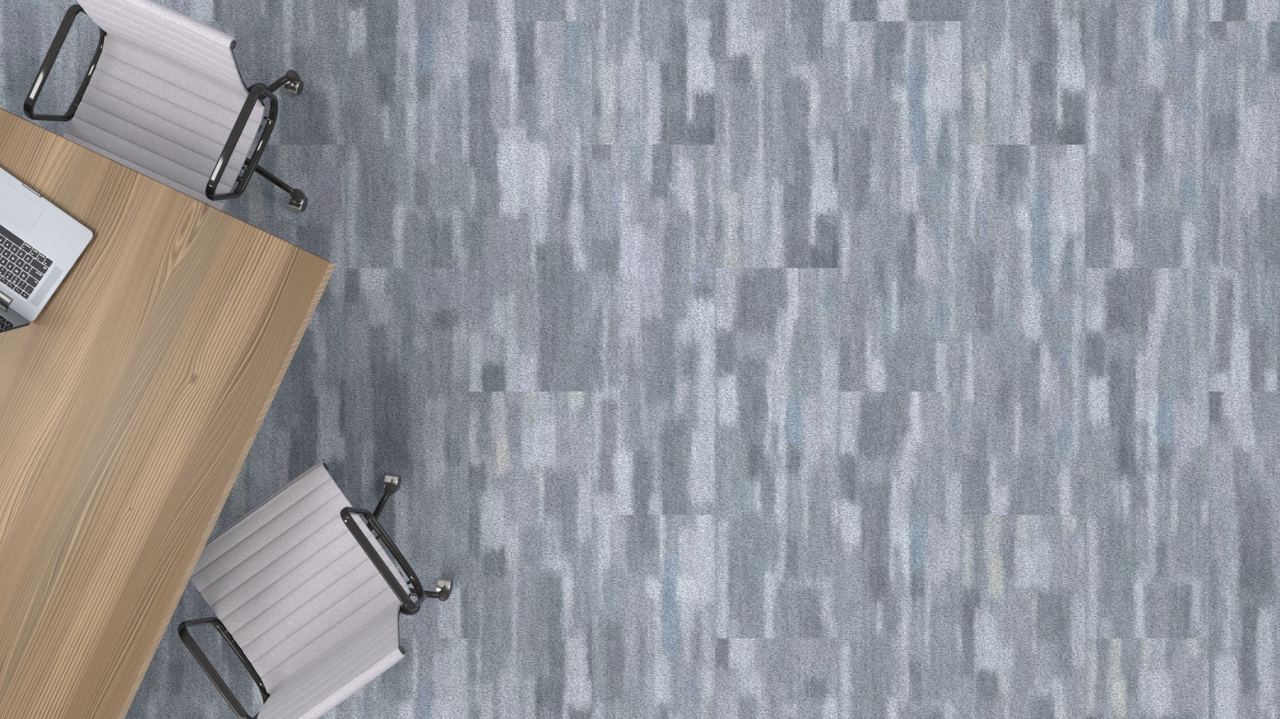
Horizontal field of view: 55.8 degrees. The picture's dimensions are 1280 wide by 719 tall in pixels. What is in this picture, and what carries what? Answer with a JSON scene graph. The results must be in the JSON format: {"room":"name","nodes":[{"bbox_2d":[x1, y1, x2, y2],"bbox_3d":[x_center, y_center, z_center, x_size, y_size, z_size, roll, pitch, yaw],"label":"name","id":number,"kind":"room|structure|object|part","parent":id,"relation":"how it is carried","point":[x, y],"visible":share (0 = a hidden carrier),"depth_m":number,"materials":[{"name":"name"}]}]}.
{"room":"office","nodes":[
{"label":"office","id":0,"kind":"room"},
{"bbox_2d":[0,0,1279,718],"bbox_3d":[0.000,0.000,3.813,14.000,0.001,14.000,0,90,0],"label":"floor","id":1,"kind":"structure","parent":0,"point":[717,359],"depth_m":3.81,"materials":[{"name":"carpet"}]},
{"bbox_2d":[22,0,307,212],"bbox_3d":[-1.315,-0.647,3.401,0.624,0.821,0.648,24,90,0],"label":"office chair","id":2,"kind":"object","parent":1,"relation":"on","point":[163,95],"visible":0.8,"depth_m":3.37,"materials":[{"name":"grey fabric"}]},
{"bbox_3d":[-1.550,-0.790,3.289,0.026,0.236,0.334,24,90,0],"label":"armrest","id":3,"kind":"part","parent":2,"relation":"part of","materials":[{"name":"black metal"}]},
{"bbox_3d":[-1.329,-0.643,3.198,0.483,0.416,0.553,24,90,0],"label":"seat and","id":4,"kind":"part","parent":2,"relation":"part of","materials":[{"name":"grey fabric"}]},
{"bbox_3d":[-1.073,-0.576,3.289,0.026,0.236,0.334,24,90,0],"label":"armrest","id":5,"kind":"part","parent":2,"relation":"part of","materials":[{"name":"black metal"}]},
{"bbox_3d":[-1.127,-0.549,3.196,0.030,0.395,0.525,24,90,0],"label":"rail","id":6,"kind":"part","parent":2,"relation":"part of","materials":[{"name":"black metal"}]},
{"bbox_3d":[-1.173,-0.585,3.708,0.287,0.054,0.025,34,90,0],"label":"leg","id":7,"kind":"part","parent":2,"relation":"part of","materials":[{"name":"black metal"}]},
{"bbox_3d":[-1.181,-0.788,3.708,0.287,0.054,0.025,-38,90,0],"label":"leg","id":8,"kind":"part","parent":2,"relation":"part of","materials":[{"name":"black metal"}]},
{"bbox_3d":[-1.072,-0.874,3.739,0.036,0.059,0.036,-38,90,0],"label":"leg","id":9,"kind":"part","parent":2,"relation":"part of","materials":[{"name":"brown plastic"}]},
{"bbox_3d":[-1.058,-0.508,3.739,0.036,0.059,0.036,34,90,0],"label":"leg","id":10,"kind":"part","parent":2,"relation":"part of","materials":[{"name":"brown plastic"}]},
{"bbox_2d":[0,107,336,718],"bbox_3d":[-1.881,0.567,3.441,1.300,0.745,2.400,25,90,0],"label":"meeting table","id":11,"kind":"object","parent":1,"relation":"on","point":[133,405],"visible":0.98,"depth_m":3.07,"materials":[{"name":"brown wood"}]},
{"bbox_2d":[0,167,93,333],"bbox_3d":[-1.636,-0.288,2.925,0.393,0.286,0.350,35,90,0],"label":"laptop","id":12,"kind":"object","parent":11,"relation":"on","point":[40,243],"visible":1,"depth_m":3.05,"materials":[{"name":"silver metal"}]},
{"bbox_3d":[-1.715,-0.175,2.917,0.393,0.277,0.005,35,104,0],"label":"lid","id":13,"kind":"part","parent":12,"relation":"part of","materials":[{"name":"silver metal"}]},
{"bbox_2d":[30,266,62,306],"bbox_3d":[-1.497,-0.184,3.053,0.024,0.001,0.113,35,90,0],"label":"speaker grille","id":14,"kind":"object","parent":12,"relation":"attached to","point":[43,289],"depth_m":3.05,"materials":[{"name":"metal"}]},
{"bbox_2d":[177,461,453,718],"bbox_3d":[-0.926,0.668,3.401,0.636,0.821,0.620,-35,90,0],"label":"office chair","id":15,"kind":"object","parent":1,"relation":"on","point":[303,592],"visible":0.99,"depth_m":3.37,"materials":[{"name":"grey fabric"}]},
{"bbox_3d":[-1.119,0.833,3.289,0.026,0.236,0.334,-35,90,0],"label":"armrest","id":16,"kind":"part","parent":15,"relation":"part of","materials":[{"name":"black metal"}]},
{"bbox_3d":[-0.833,0.522,3.708,0.025,0.054,0.287,27,90,0],"label":"leg","id":17,"kind":"part","parent":15,"relation":"part of","materials":[{"name":"black metal"}]},
{"bbox_3d":[-0.691,0.531,3.289,0.026,0.236,0.334,-35,90,0],"label":"armrest","id":18,"kind":"part","parent":15,"relation":"part of","materials":[{"name":"black metal"}]},
{"bbox_3d":[-0.769,0.400,3.739,0.036,0.059,0.036,27,90,0],"label":"leg","id":19,"kind":"part","parent":15,"relation":"part of","materials":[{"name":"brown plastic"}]},
{"bbox_3d":[-0.750,0.515,3.196,0.030,0.395,0.525,-35,90,0],"label":"rail","id":20,"kind":"part","parent":15,"relation":"part of","materials":[{"name":"black metal"}]},
{"bbox_3d":[-0.742,0.704,3.708,0.287,0.054,0.025,9,90,0],"label":"leg","id":21,"kind":"part","parent":15,"relation":"part of","materials":[{"name":"black metal"}]},
{"bbox_3d":[-0.606,0.727,3.739,0.036,0.059,0.036,9,90,0],"label":"leg","id":22,"kind":"part","parent":15,"relation":"part of","materials":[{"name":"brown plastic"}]}
]}

